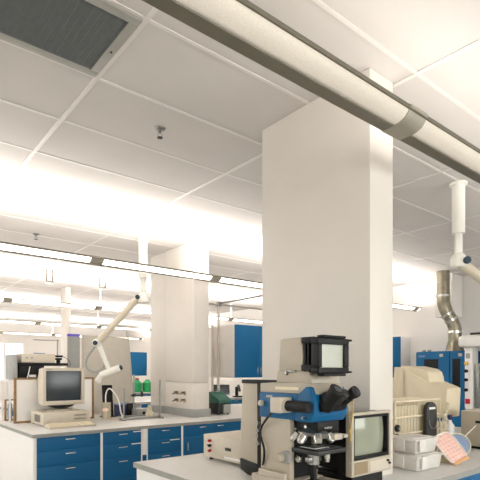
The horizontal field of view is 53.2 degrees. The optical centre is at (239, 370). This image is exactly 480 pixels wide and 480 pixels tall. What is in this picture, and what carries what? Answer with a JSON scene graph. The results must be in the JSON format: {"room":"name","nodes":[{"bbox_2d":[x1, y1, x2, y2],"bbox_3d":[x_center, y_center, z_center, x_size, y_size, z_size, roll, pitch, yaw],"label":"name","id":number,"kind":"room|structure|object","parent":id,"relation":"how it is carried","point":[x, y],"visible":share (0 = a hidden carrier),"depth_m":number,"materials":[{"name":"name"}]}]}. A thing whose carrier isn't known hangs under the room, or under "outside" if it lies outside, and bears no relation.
{"room":"laboratory","nodes":[
{"label":"laboratory","id":0,"kind":"room"},
{"bbox_2d":[0,323,125,400],"bbox_3d":[-8.994,-0.100,15.330,11.500,3.200,0.120,0,0,-39],"label":"wall","id":1,"kind":"structure","parent":0,"point":[32,346],"depth_m":16.89,"materials":[{"name":"paint"}]},
{"bbox_2d":[0,341,24,382],"bbox_3d":[-8.206,-0.300,15.962,1.920,1.400,0.070,0,0,-39],"label":"window","id":2,"kind":"structure","parent":1,"relation":"in","point":[3,342],"depth_m":16.15,"materials":[{"name":"white metal"}]},
{"bbox_2d":[0,319,60,325],"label":"pendant light","id":3,"kind":"object","parent":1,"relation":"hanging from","point":[59,324],"depth_m":11.37,"materials":[{"name":"metal"}]},
{"bbox_2d":[0,318,60,335],"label":"pendant light","id":4,"kind":"object","parent":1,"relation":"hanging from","point":[25,333],"depth_m":14.83,"materials":[{"name":"metal"}]},
{"bbox_2d":[71,324,106,328],"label":"pendant light","id":5,"kind":"object","parent":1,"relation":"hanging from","point":[72,325],"depth_m":12.30,"materials":[{"name":"metal"}]},
{"bbox_2d":[61,287,70,367],"bbox_3d":[-3.569,-0.547,9.807,0.100,2.304,0.300,0,0,-39],"label":"column","id":6,"kind":"structure","parent":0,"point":[66,291],"depth_m":9.72,"materials":[{"name":"paint"}]},
{"bbox_2d":[130,352,146,375],"bbox_3d":[-3.515,-0.210,14.005,1.600,0.700,0.372,0,0,-39],"label":"upper cabinet","id":7,"kind":"object","parent":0,"point":[138,359],"visible":0.34,"depth_m":14.23,"materials":[{"name":"blue metal"}]},
{"bbox_2d":[0,0,479,326],"bbox_3d":[-2.401,-1.750,7.275,11.700,0.100,20.900,0,0,-39],"label":"ceiling","id":8,"kind":"structure","parent":0,"point":[158,65],"depth_m":3.61,"materials":[{"name":"tile"}]},
{"bbox_2d":[45,269,54,283],"bbox_3d":[-3.198,-1.581,8.044,0.160,0.235,0.160,0,0,-39],"label":"bracket","id":9,"kind":"object","parent":8,"relation":"attached to","point":[46,281],"visible":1,"depth_m":8.00,"materials":[{"name":"white metal"}]},
{"bbox_2d":[0,290,123,311],"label":"pendant light","id":10,"kind":"object","parent":8,"relation":"hanging from","point":[49,303],"depth_m":8.29,"materials":[{"name":"metal"}]},
{"bbox_2d":[0,0,142,76],"bbox_3d":[-1.178,-1.690,2.096,1.370,0.018,0.570,0,0,-39],"label":"ceiling vent","id":11,"kind":"object","parent":8,"relation":"in","point":[79,31],"visible":1,"depth_m":2.37,"materials":[{"name":"white metal"}]},
{"bbox_2d":[98,276,106,289],"bbox_3d":[-2.478,-1.581,8.633,0.160,0.235,0.160,0,0,-39],"label":"bracket","id":12,"kind":"object","parent":8,"relation":"attached to","point":[100,287],"visible":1,"depth_m":8.60,"materials":[{"name":"white metal"}]},
{"bbox_2d":[85,238,148,382],"bbox_3d":[-1.594,-0.769,6.194,0.826,1.860,0.162,0,0,-3],"label":"extraction arm","id":13,"kind":"object","parent":8,"relation":"hanging from","point":[142,298],"visible":1,"depth_m":6.17},
{"bbox_2d":[118,337,143,339],"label":"pendant light","id":14,"kind":"object","parent":8,"relation":"hanging from","point":[118,337],"depth_m":17.04,"materials":[{"name":"metal"}]},
{"bbox_2d":[130,309,150,314],"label":"pendant light","id":15,"kind":"object","parent":8,"relation":"hanging from","point":[137,311],"depth_m":9.27,"materials":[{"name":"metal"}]},
{"bbox_2d":[154,125,165,138],"bbox_3d":[-0.561,-1.664,3.353,0.082,0.070,0.082,0,0,-39],"label":"sprinkler head","id":16,"kind":"object","parent":8,"relation":"attached to","point":[158,128],"visible":1,"depth_m":3.34},
{"bbox_2d":[0,241,421,311],"bbox_3d":[-0.907,-1.409,5.530,10.922,0.581,0.203,0,0,-39],"label":"pendant light","id":17,"kind":"object","parent":8,"relation":"hanging from","point":[8,247],"visible":0.72,"depth_m":5.20,"materials":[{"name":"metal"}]},
{"bbox_2d":[0,0,479,326],"bbox_3d":[-2.437,-1.698,7.245,11.593,0.008,20.700,0,0,-39],"label":"grid","id":18,"kind":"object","parent":8,"relation":"attached to","point":[147,18],"depth_m":3.75,"materials":[{"name":"white metal"}]},
{"bbox_2d":[142,0,479,183],"bbox_3d":[1.368,-1.409,2.751,10.922,0.581,0.203,0,0,-39],"label":"pendant light","id":19,"kind":"object","parent":8,"relation":"hanging from","point":[241,26],"visible":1,"depth_m":1.82,"materials":[{"name":"metal"}]},
{"bbox_2d":[449,180,479,283],"bbox_3d":[2.350,-0.764,4.343,0.902,1.869,0.191,0,0,-2],"label":"extraction arm","id":20,"kind":"object","parent":8,"relation":"hanging from","point":[458,260],"visible":1,"depth_m":4.29},
{"bbox_2d":[126,275,479,395],"bbox_3d":[2.095,-0.100,10.955,0.120,3.200,20.700,0,0,-39],"label":"wall","id":21,"kind":"structure","parent":0,"point":[426,331],"depth_m":9.29,"materials":[{"name":"paint"}]},
{"bbox_2d":[115,327,150,330],"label":"pendant light","id":22,"kind":"object","parent":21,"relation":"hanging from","point":[120,328],"depth_m":13.06,"materials":[{"name":"metal"}]},
{"bbox_2d":[209,316,261,323],"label":"pendant light","id":23,"kind":"object","parent":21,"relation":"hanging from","point":[210,317],"depth_m":10.76,"materials":[{"name":"metal"}]},
{"bbox_2d":[393,336,409,377],"bbox_3d":[2.670,-0.265,9.861,0.367,0.790,1.620,0,0,-39],"label":"upper cabinet","id":24,"kind":"object","parent":21,"relation":"attached to","point":[401,345],"visible":0.11,"depth_m":9.21,"materials":[{"name":"blue metal"}]},
{"bbox_2d":[435,273,461,317],"bbox_3d":[3.728,-1.329,8.557,0.370,0.739,0.320,0,0,-39],"label":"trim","id":25,"kind":"structure","parent":21,"relation":"attached to","point":[455,280],"depth_m":8.43,"materials":[{"name":"paint"}]},
{"bbox_3d":[-2.401,1.550,7.275,11.700,0.100,20.900,0,0,-39],"label":"floor","id":26,"kind":"structure","parent":0,"visible":0},
{"bbox_2d":[0,427,34,479],"bbox_3d":[-2.614,1.068,5.365,0.020,0.864,2.065,0,0,-39],"label":"end panel","id":27,"kind":"object","parent":26,"relation":"on","point":[17,451],"visible":0.83,"depth_m":5.02,"materials":[{"name":"white laminate"}]},
{"bbox_2d":[35,433,101,479],"bbox_3d":[-2.011,1.068,5.169,0.664,0.864,1.022,0,0,-39],"label":"base cabinet","id":28,"kind":"object","parent":26,"relation":"on","point":[69,457],"visible":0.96,"depth_m":4.79,"materials":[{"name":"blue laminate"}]},
{"bbox_2d":[102,429,141,479],"bbox_3d":[-1.572,1.068,5.529,0.470,0.864,1.022,0,0,-39],"label":"base cabinet","id":29,"kind":"object","parent":26,"relation":"on","point":[120,449],"visible":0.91,"depth_m":5.13,"materials":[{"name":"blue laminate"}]},
{"bbox_2d":[135,403,150,407],"bbox_3d":[-1.858,1.068,9.927,0.900,0.864,0.922,0,0,-39],"label":"base cabinet","id":30,"kind":"object","parent":26,"relation":"on","point":[136,405],"visible":0.05,"depth_m":9.37,"materials":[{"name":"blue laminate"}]},
{"bbox_2d":[142,429,146,460],"bbox_3d":[-1.066,1.068,5.324,0.049,0.864,0.020,0,0,-39],"label":"filler panel","id":31,"kind":"object","parent":26,"relation":"on","point":[144,431],"visible":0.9,"depth_m":5.32,"materials":[{"name":"white metal"}]},
{"bbox_2d":[137,469,169,479],"bbox_3d":[-0.203,1.068,2.600,0.020,0.864,1.500,0,0,-39],"label":"end panel","id":32,"kind":"object","parent":26,"relation":"on","point":[141,475],"visible":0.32,"depth_m":3.06,"materials":[{"name":"white laminate"}]},
{"bbox_2d":[147,426,181,459],"bbox_3d":[-1.168,1.068,5.859,0.465,0.864,1.022,0,0,-39],"label":"base cabinet","id":33,"kind":"object","parent":26,"relation":"on","point":[163,442],"visible":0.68,"depth_m":5.47,"materials":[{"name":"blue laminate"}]},
{"bbox_2d":[182,421,240,455],"bbox_3d":[-0.632,1.068,6.298,0.920,0.864,1.022,0,0,-39],"label":"base cabinet","id":34,"kind":"object","parent":26,"relation":"on","point":[192,435],"visible":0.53,"depth_m":5.77,"materials":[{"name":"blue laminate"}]},
{"bbox_2d":[230,399,241,403],"bbox_3d":[-0.465,1.068,11.067,0.900,0.864,0.922,0,0,-39],"label":"base cabinet","id":35,"kind":"object","parent":26,"relation":"on","point":[235,401],"visible":0.09,"depth_m":10.83,"materials":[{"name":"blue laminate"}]},
{"bbox_2d":[416,350,479,426],"bbox_3d":[3.636,0.570,8.229,0.849,1.860,0.850,0,0,-39],"label":"tall cabinet","id":36,"kind":"object","parent":26,"relation":"on","point":[451,365],"visible":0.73,"depth_m":7.81,"materials":[{"name":"blue metal"}]},
{"bbox_2d":[436,270,463,350],"bbox_3d":[3.578,-1.015,8.139,0.444,1.368,0.303,0,0,-2],"label":"flue","id":37,"kind":"object","parent":36,"relation":"on","point":[448,315],"visible":0.95,"depth_m":8.07,"materials":[{"name":"silver metal"}]},
{"bbox_2d":[457,473,479,479],"bbox_3d":[1.088,1.068,3.170,0.900,0.864,0.772,0,0,-39],"label":"base cabinet","id":38,"kind":"object","parent":26,"relation":"on","point":[475,476],"visible":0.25,"depth_m":3.00,"materials":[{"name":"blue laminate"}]},
{"bbox_2d":[458,335,479,409],"bbox_3d":[4.506,0.470,7.086,0.950,2.060,2.160,0,0,-39],"label":"fume hood","id":39,"kind":"object","parent":26,"relation":"on","point":[471,343],"visible":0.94,"depth_m":7.56,"materials":[{"name":"white metal"}]},
{"bbox_3d":[-1.230,1.068,7.160,4.394,0.864,1.040,0,0,-39],"label":"panel","id":40,"kind":"object","parent":26,"relation":"on","visible":0},
{"bbox_2d":[0,404,241,437],"bbox_3d":[-0.910,0.622,6.756,4.450,0.033,2.110,0,0,-39],"label":"countertop","id":41,"kind":"structure","parent":40,"relation":"on","point":[32,430],"depth_m":5.52,"materials":[{"name":"laminate"}]},
{"bbox_2d":[0,379,12,421],"bbox_3d":[-2.608,0.355,5.981,0.620,0.500,0.400,0,0,-39],"label":"stand","id":42,"kind":"object","parent":41,"relation":"on","point":[1,380],"visible":0.46,"depth_m":5.72,"materials":[{"name":"white metal"}]},
{"bbox_2d":[6,355,16,379],"bbox_3d":[-2.781,-0.045,5.826,0.065,0.300,0.300,0,0,-39],"label":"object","id":43,"kind":"object","parent":42,"relation":"on","point":[11,360],"visible":0.89,"depth_m":5.72,"materials":[{"name":"white plastic"}]},
{"bbox_2d":[17,366,43,377],"bbox_3d":[-2.615,0.020,5.934,0.290,0.170,0.345,0,0,-39],"label":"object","id":44,"kind":"object","parent":42,"relation":"on","point":[22,371],"visible":0.59,"depth_m":5.80,"materials":[{"name":"plastic"}]},
{"bbox_2d":[17,363,67,365],"bbox_3d":[-2.523,-0.084,6.051,0.600,0.035,0.300,0,0,-39],"label":"shelf slab","id":45,"kind":"object","parent":44,"relation":"on","point":[18,364],"visible":0.76,"depth_m":5.92,"materials":[{"name":"black plastic"}]},
{"bbox_2d":[16,353,54,362],"bbox_3d":[-2.563,-0.164,6.005,0.400,0.125,0.280,0,0,-39],"label":"instrument","id":46,"kind":"object","parent":45,"relation":"on","point":[35,357],"visible":0.93,"depth_m":5.89,"materials":[{"name":"beige plastic"}]},
{"bbox_2d":[33,339,70,366],"bbox_3d":[-2.400,-0.225,6.125,0.464,0.354,0.080,0,0,-39],"label":"stand","id":47,"kind":"object","parent":45,"relation":"on","point":[57,359],"visible":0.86,"depth_m":6.16,"materials":[{"name":"metal"}]},
{"bbox_2d":[4,399,12,420],"bbox_3d":[-2.806,0.475,5.844,0.120,0.260,0.060,0,0,-39],"label":"rack","id":48,"kind":"object","parent":41,"relation":"on","point":[5,400],"visible":0.52,"depth_m":5.79,"materials":[{"name":"brown wood"}]},
{"bbox_2d":[7,403,12,418],"bbox_3d":[-2.806,0.481,5.844,0.056,0.215,0.056,0,0,-39],"label":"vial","id":49,"kind":"object","parent":48,"relation":"in","point":[8,403],"visible":0.62,"depth_m":5.83,"materials":[{"name":"clear glass"}]},
{"bbox_2d":[5,354,12,418],"bbox_3d":[-2.926,0.196,6.159,0.203,0.818,0.170,0,0,-39],"label":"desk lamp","id":50,"kind":"object","parent":41,"relation":"on","point":[6,386],"visible":0.16,"depth_m":6.11,"materials":[{"name":"white metal"}]},
{"bbox_2d":[13,377,93,423],"bbox_3d":[-2.240,0.343,5.823,0.950,0.525,0.034,0,0,-39],"label":"framed board","id":51,"kind":"object","parent":41,"relation":"on","point":[25,400],"visible":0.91,"depth_m":5.63,"materials":[{"name":"brown wood"}]},
{"bbox_2d":[31,408,89,425],"bbox_3d":[-2.069,0.531,5.519,0.526,0.148,0.478,0,0,-39],"label":"desktop computer","id":52,"kind":"object","parent":41,"relation":"on","point":[41,417],"visible":0.91,"depth_m":5.34,"materials":[{"name":"beige plastic"}]},
{"bbox_2d":[37,368,84,411],"bbox_3d":[-2.120,0.211,5.592,0.475,0.492,0.460,0,0,-40],"label":"computer monitor","id":53,"kind":"object","parent":52,"relation":"on","point":[59,389],"visible":1,"depth_m":5.45,"materials":[{"name":"beige plastic"}]},
{"bbox_2d":[44,421,95,429],"bbox_3d":[-1.829,0.583,5.171,0.509,0.045,0.179,0,0,-41],"label":"keyboard","id":54,"kind":"object","parent":41,"relation":"on","point":[81,423],"visible":1,"depth_m":5.12,"materials":[{"name":"paint"}]},
{"bbox_2d":[67,334,79,367],"bbox_3d":[-2.294,0.048,6.600,0.170,1.115,0.024,0,0,-39],"label":"panel","id":55,"kind":"object","parent":41,"relation":"on","point":[73,340],"visible":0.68,"depth_m":6.59,"materials":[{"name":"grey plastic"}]},
{"bbox_2d":[102,408,107,418],"bbox_3d":[-1.688,0.537,6.010,0.072,0.135,0.072,0,0,-39],"label":"jar","id":56,"kind":"object","parent":41,"relation":"on","point":[105,410],"visible":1,"depth_m":5.99,"materials":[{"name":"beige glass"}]},
{"bbox_2d":[102,402,110,418],"bbox_3d":[-1.700,0.502,6.103,0.116,0.205,0.114,0,0,-39],"label":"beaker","id":57,"kind":"object","parent":41,"relation":"on","point":[104,403],"visible":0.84,"depth_m":6.07,"materials":[{"name":"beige glass"}]},
{"bbox_2d":[82,335,132,413],"bbox_3d":[-1.873,0.052,6.867,0.800,1.105,0.200,0,0,-39],"label":"perforated panel","id":58,"kind":"object","parent":41,"relation":"on","point":[117,350],"visible":0.53,"depth_m":6.88,"materials":[{"name":"metal"}]},
{"bbox_2d":[100,385,116,417],"bbox_3d":[-1.736,0.397,6.321,0.180,0.419,0.122,0,0,-39],"label":"screen","id":59,"kind":"object","parent":41,"relation":"on","point":[109,397],"visible":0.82,"depth_m":6.34,"materials":[{"name":"black plastic"}]},
{"bbox_2d":[105,388,122,416],"bbox_3d":[-1.585,0.407,6.086,0.269,0.385,0.054,0,0,14],"label":"tubing","id":60,"kind":"object","parent":41,"relation":"on","point":[108,388],"visible":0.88,"depth_m":6.09,"materials":[{"name":"white plastic"}]},
{"bbox_2d":[114,403,126,415],"bbox_3d":[-1.625,0.520,6.501,0.146,0.170,0.106,0,0,-39],"label":"box","id":61,"kind":"object","parent":41,"relation":"on","point":[116,405],"visible":0.74,"depth_m":6.45,"materials":[{"name":"blue plastic"}]},
{"bbox_2d":[125,402,135,414],"bbox_3d":[-1.527,0.519,6.633,0.126,0.172,0.106,0,0,-39],"label":"box","id":62,"kind":"object","parent":41,"relation":"on","point":[129,404],"visible":0.66,"depth_m":6.58,"materials":[{"name":"black plastic"}]},
{"bbox_2d":[125,374,142,417],"bbox_3d":[-1.383,0.325,6.234,0.237,0.560,0.140,0,0,-39],"label":"stand","id":63,"kind":"object","parent":41,"relation":"on","point":[133,395],"visible":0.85,"depth_m":6.23,"materials":[{"name":"metal"}]},
{"bbox_2d":[118,380,163,420],"bbox_3d":[-1.234,0.360,6.007,0.560,0.490,0.140,0,0,-39],"label":"stand","id":64,"kind":"object","parent":41,"relation":"on","point":[159,416],"visible":1,"depth_m":5.99,"materials":[{"name":"metal"}]},
{"bbox_2d":[132,408,151,415],"bbox_3d":[-1.338,0.557,6.545,0.220,0.095,0.195,0,0,-39],"label":"hot plate","id":65,"kind":"object","parent":41,"relation":"on","point":[138,411],"visible":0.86,"depth_m":6.46,"materials":[{"name":"metal"}]},
{"bbox_2d":[145,406,152,415],"bbox_3d":[-1.198,0.531,6.295,0.114,0.147,0.112,0,0,-39],"label":"flask","id":66,"kind":"object","parent":41,"relation":"on","point":[149,411],"visible":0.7,"depth_m":6.28,"materials":[{"name":"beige glass"}]},
{"bbox_2d":[151,241,208,408],"bbox_3d":[-0.882,-0.547,6.765,0.239,2.304,1.192,0,0,-39],"label":"column","id":67,"kind":"structure","parent":41,"relation":"on","point":[179,306],"depth_m":6.47,"materials":[{"name":"paint"}]},
{"bbox_2d":[148,404,210,417],"bbox_3d":[-0.883,0.552,6.766,0.275,0.105,1.230,0,0,-39],"label":"trim","id":68,"kind":"structure","parent":67,"relation":"attached to","point":[193,413],"depth_m":6.41,"materials":[{"name":"grey metal"}]},
{"bbox_2d":[209,391,231,414],"bbox_3d":[-0.299,0.450,6.759,0.220,0.310,0.320,0,0,-39],"label":"instrument","id":69,"kind":"object","parent":41,"relation":"on","point":[219,402],"visible":0.84,"depth_m":6.67,"materials":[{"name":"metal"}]},
{"bbox_2d":[209,391,231,402],"bbox_3d":[-0.299,0.370,6.759,0.220,0.150,0.320,0,0,-39],"label":"hood","id":70,"kind":"object","parent":69,"relation":"attached to","point":[216,396],"depth_m":6.69,"materials":[{"name":"green plastic"}]},
{"bbox_2d":[209,295,261,391],"bbox_3d":[0.574,-0.225,7.199,1.951,1.660,1.675,0,0,-39],"label":"frame","id":71,"kind":"object","parent":41,"relation":"on","point":[218,305],"visible":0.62,"depth_m":7.31,"materials":[{"name":"metal"}]},
{"bbox_2d":[209,324,261,377],"bbox_3d":[0.070,-0.295,7.603,0.920,0.790,0.722,0,0,-39],"label":"upper cabinet","id":72,"kind":"object","parent":71,"relation":"attached to","point":[240,345],"visible":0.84,"depth_m":7.22,"materials":[{"name":"blue metal"}]},
{"bbox_3d":[0.958,1.068,4.040,3.600,0.864,0.720,0,0,-39],"label":"panel","id":73,"kind":"object","parent":26,"relation":"on","visible":0},
{"bbox_2d":[133,427,479,479],"bbox_3d":[1.192,0.622,3.741,3.655,0.033,1.540,0,0,-39],"label":"countertop","id":74,"kind":"structure","parent":73,"relation":"on","point":[199,466],"depth_m":2.94,"materials":[{"name":"laminate"}]},
{"bbox_2d":[204,430,240,463],"bbox_3d":[0.010,0.519,3.236,0.366,0.172,0.435,0,0,-39],"label":"supplies","id":75,"kind":"object","parent":74,"relation":"on","point":[225,446],"visible":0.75,"depth_m":3.16,"materials":[{"name":"beige plastic"}]},
{"bbox_2d":[239,335,360,479],"bbox_3d":[0.230,0.221,2.447,0.305,0.769,0.804,0,0,-39],"label":"microscope","id":76,"kind":"object","parent":74,"relation":"on","point":[286,420],"visible":1,"depth_m":2.31,"materials":[{"name":"paint"}]},
{"bbox_2d":[270,397,291,412],"bbox_3d":[0.203,0.163,2.303,0.081,0.074,0.084,0,0,-39],"label":"lamp","id":77,"kind":"object","parent":76,"relation":"attached to","point":[277,404],"depth_m":2.27,"materials":[{"name":"beige plastic"}]},
{"bbox_2d":[348,402,352,441],"bbox_3d":[0.517,0.224,2.233,0.038,0.219,0.011,0,0,-39],"label":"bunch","id":78,"kind":"object","parent":76,"relation":"hanging from","point":[350,429],"visible":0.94,"depth_m":2.23,"materials":[{"name":"gold metal"}]},
{"bbox_2d":[262,68,392,475],"bbox_3d":[0.528,-0.547,3.100,0.225,2.304,0.903,0,0,-39],"label":"column","id":79,"kind":"structure","parent":74,"relation":"on","point":[327,172],"depth_m":2.89,"materials":[{"name":"paint"}]},
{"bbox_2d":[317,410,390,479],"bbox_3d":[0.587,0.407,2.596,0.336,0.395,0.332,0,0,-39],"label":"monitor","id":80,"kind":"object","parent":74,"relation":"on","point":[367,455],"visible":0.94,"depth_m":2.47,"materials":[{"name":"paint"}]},
{"bbox_2d":[354,461,367,474],"bbox_3d":[0.611,0.489,2.416,0.110,0.060,0.004,0,0,-39],"label":"speaker grille","id":81,"kind":"object","parent":80,"relation":"attached to","point":[360,467],"depth_m":2.41,"materials":[{"name":"beige plastic"}]},
{"bbox_2d":[393,396,440,434],"bbox_3d":[1.271,0.405,3.658,0.652,0.400,0.263,0,0,-39],"label":"wire rack","id":82,"kind":"object","parent":74,"relation":"on","point":[397,428],"visible":0.38,"depth_m":3.60,"materials":[{"name":"beige plastic"}]},
{"bbox_2d":[393,407,397,433],"bbox_3d":[1.116,0.414,3.444,0.034,0.310,0.034,0,0,-39],"label":"test tube","id":83,"kind":"object","parent":82,"relation":"in","point":[393,407],"visible":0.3,"depth_m":3.44,"materials":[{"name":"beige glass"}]},
{"bbox_2d":[396,406,400,433],"bbox_3d":[1.148,0.411,3.470,0.034,0.310,0.034,0,0,-39],"label":"test tube","id":84,"kind":"object","parent":82,"relation":"in","point":[399,407],"visible":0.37,"depth_m":3.46,"materials":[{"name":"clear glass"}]},
{"bbox_2d":[400,406,403,432],"bbox_3d":[1.180,0.412,3.496,0.034,0.310,0.034,0,0,-39],"label":"test tube","id":85,"kind":"object","parent":82,"relation":"in","point":[402,407],"visible":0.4,"depth_m":3.49,"materials":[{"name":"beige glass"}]},
{"bbox_2d":[402,405,406,432],"bbox_3d":[1.211,0.407,3.522,0.034,0.310,0.034,0,0,-39],"label":"test tube","id":86,"kind":"object","parent":82,"relation":"in","point":[405,407],"visible":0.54,"depth_m":3.51,"materials":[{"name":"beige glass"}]},
{"bbox_2d":[406,406,409,431],"bbox_3d":[1.243,0.413,3.548,0.034,0.310,0.034,0,0,-39],"label":"test tube","id":87,"kind":"object","parent":82,"relation":"in","point":[408,419],"visible":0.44,"depth_m":3.54,"materials":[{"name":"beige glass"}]},
{"bbox_2d":[408,405,412,431],"bbox_3d":[1.275,0.409,3.574,0.034,0.310,0.034,0,0,-39],"label":"test tube","id":88,"kind":"object","parent":82,"relation":"in","point":[411,418],"visible":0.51,"depth_m":3.56,"materials":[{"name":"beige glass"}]},
{"bbox_2d":[411,405,415,433],"bbox_3d":[1.306,0.410,3.600,0.034,0.310,0.034,0,0,-39],"label":"test tube","id":89,"kind":"object","parent":82,"relation":"in","point":[414,418],"visible":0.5,"depth_m":3.59,"materials":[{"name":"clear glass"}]},
{"bbox_2d":[393,397,439,402],"bbox_3d":[1.269,0.220,3.675,0.630,0.014,0.234,0,0,-39],"label":"wire shelf","id":90,"kind":"object","parent":82,"relation":"attached to","point":[405,399],"depth_m":3.68,"materials":[{"name":"metal"}]},
{"bbox_2d":[415,405,418,433],"bbox_3d":[1.338,0.413,3.626,0.034,0.310,0.034,0,0,-39],"label":"test tube","id":91,"kind":"object","parent":82,"relation":"in","point":[417,410],"visible":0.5,"depth_m":3.62,"materials":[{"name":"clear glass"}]},
{"bbox_2d":[393,412,440,418],"bbox_3d":[1.269,0.335,3.675,0.630,0.014,0.234,0,0,-39],"label":"wire shelf","id":92,"kind":"object","parent":82,"relation":"attached to","point":[439,413],"depth_m":3.55,"materials":[{"name":"metal"}]},
{"bbox_2d":[393,428,440,434],"bbox_3d":[1.269,0.455,3.675,0.630,0.014,0.234,0,0,-39],"label":"wire shelf","id":93,"kind":"object","parent":82,"relation":"attached to","point":[439,429],"depth_m":3.59,"materials":[{"name":"metal"}]},
{"bbox_2d":[417,404,421,433],"bbox_3d":[1.370,0.409,3.652,0.034,0.310,0.034,0,0,-39],"label":"test tube","id":94,"kind":"object","parent":82,"relation":"in","point":[420,405],"visible":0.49,"depth_m":3.64,"materials":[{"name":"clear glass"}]},
{"bbox_2d":[421,405,423,434],"bbox_3d":[1.402,0.414,3.678,0.034,0.310,0.034,0,0,-39],"label":"test tube","id":95,"kind":"object","parent":82,"relation":"in","point":[422,405],"visible":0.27,"depth_m":3.67,"materials":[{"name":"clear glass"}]},
{"bbox_2d":[393,433,443,471],"bbox_3d":[1.093,0.507,3.009,0.292,0.196,0.254,0,0,-36],"label":"plastic tub","id":96,"kind":"object","parent":74,"relation":"on","point":[428,460],"depth_m":2.93,"materials":[{"name":"white plastic"}]},
{"bbox_2d":[423,402,437,449],"bbox_3d":[1.448,0.420,3.630,0.150,0.370,0.046,0,0,-39],"label":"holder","id":97,"kind":"object","parent":74,"relation":"on","point":[430,421],"visible":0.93,"depth_m":3.61,"materials":[{"name":"black plastic"}]},
{"bbox_2d":[422,421,446,434],"bbox_3d":[1.626,0.535,4.361,0.480,0.140,0.310,0,0,-39],"label":"desktop computer","id":98,"kind":"object","parent":74,"relation":"on","point":[442,429],"visible":0.02,"depth_m":4.32,"materials":[{"name":"beige plastic"}]},
{"bbox_2d":[393,366,460,417],"bbox_3d":[1.673,0.210,4.272,0.410,0.507,0.491,0,0,-39],"label":"terminal","id":99,"kind":"object","parent":98,"relation":"on","point":[408,381],"visible":0.58,"depth_m":4.16,"materials":[{"name":"beige plastic"}]},
{"bbox_2d":[438,450,449,462],"bbox_3d":[1.389,0.570,3.214,0.126,0.070,0.111,0,0,-39],"label":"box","id":100,"kind":"object","parent":74,"relation":"on","point":[443,459],"visible":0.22,"depth_m":3.17,"materials":[{"name":"beige cardboard"}]},
{"bbox_2d":[441,402,448,431],"bbox_3d":[1.594,0.421,3.717,0.078,0.369,0.056,0,0,-39],"label":"plastic wrap","id":101,"kind":"object","parent":74,"relation":"on","point":[447,404],"visible":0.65,"depth_m":3.71,"materials":[{"name":"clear plastic"}]},
{"bbox_2d":[445,415,454,433],"bbox_3d":[1.675,0.477,3.826,0.072,0.255,0.072,0,0,-39],"label":"bottle","id":102,"kind":"object","parent":74,"relation":"on","point":[451,428],"visible":0.56,"depth_m":3.80,"materials":[{"name":"white plastic"}]},
{"bbox_2d":[436,432,468,465],"bbox_3d":[1.380,0.505,3.131,0.143,0.200,0.192,0,0,-39],"label":"tray","id":103,"kind":"object","parent":74,"relation":"on","point":[453,451],"visible":0.91,"depth_m":3.13,"materials":[{"name":"pink plastic"}]},
{"bbox_2d":[452,433,470,453],"bbox_3d":[1.511,0.509,3.316,0.168,0.157,0.078,0,0,4],"label":"round dish","id":104,"kind":"object","parent":74,"relation":"on","point":[462,439],"visible":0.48,"depth_m":3.31,"materials":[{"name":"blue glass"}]},
{"bbox_2d":[461,408,479,448],"bbox_3d":[2.025,0.459,3.760,0.363,0.292,0.415,0,0,-39],"label":"instrument","id":105,"kind":"object","parent":74,"relation":"on","point":[470,418],"visible":0.89,"depth_m":3.74,"materials":[{"name":"paint"}]},
{"bbox_3d":[-2.727,1.068,10.516,5.100,0.864,1.070,0,0,-39],"label":"panel","id":106,"kind":"object","parent":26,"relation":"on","visible":0},
{"bbox_2d":[0,396,241,409],"bbox_3d":[-2.436,0.622,10.160,5.140,0.033,2.030,0,0,-39],"label":"countertop","id":107,"kind":"structure","parent":106,"relation":"on","point":[138,399],"depth_m":10.17,"materials":[{"name":"laminate"}]},
{"bbox_2d":[214,385,229,394],"bbox_3d":[-0.423,0.459,10.984,0.380,0.293,0.160,0,0,-11],"label":"computer monitor","id":108,"kind":"object","parent":107,"relation":"on","point":[225,389],"visible":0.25,"depth_m":11.01,"materials":[{"name":"black plastic"}]},
{"bbox_2d":[233,385,241,396],"bbox_3d":[-0.043,0.459,11.104,0.180,0.292,0.200,0,0,-39],"label":"microscope","id":109,"kind":"object","parent":107,"relation":"on","point":[237,388],"visible":0.94,"depth_m":11.10,"materials":[{"name":"black metal"}]},
{"bbox_3d":[-4.832,1.068,12.534,1.560,0.864,1.480,0,0,-39],"label":"panel","id":110,"kind":"object","parent":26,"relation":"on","visible":0},
{"bbox_3d":[-4.037,0.622,13.237,3.720,0.033,1.600,0,0,-39],"label":"countertop","id":111,"kind":"structure","parent":110,"relation":"on","visible":0},
{"bbox_2d":[135,378,141,391],"bbox_3d":[-2.949,0.405,13.739,0.280,0.400,0.280,0,0,-39],"label":"bottle","id":112,"kind":"object","parent":111,"relation":"on","point":[138,385],"visible":0.75,"depth_m":13.63,"materials":[{"name":"green plastic"}]},
{"bbox_2d":[142,378,150,391],"bbox_3d":[-2.702,0.405,13.942,0.280,0.400,0.280,0,0,-39],"label":"bottle","id":113,"kind":"object","parent":111,"relation":"on","point":[146,385],"visible":0.88,"depth_m":13.83,"materials":[{"name":"green plastic"}]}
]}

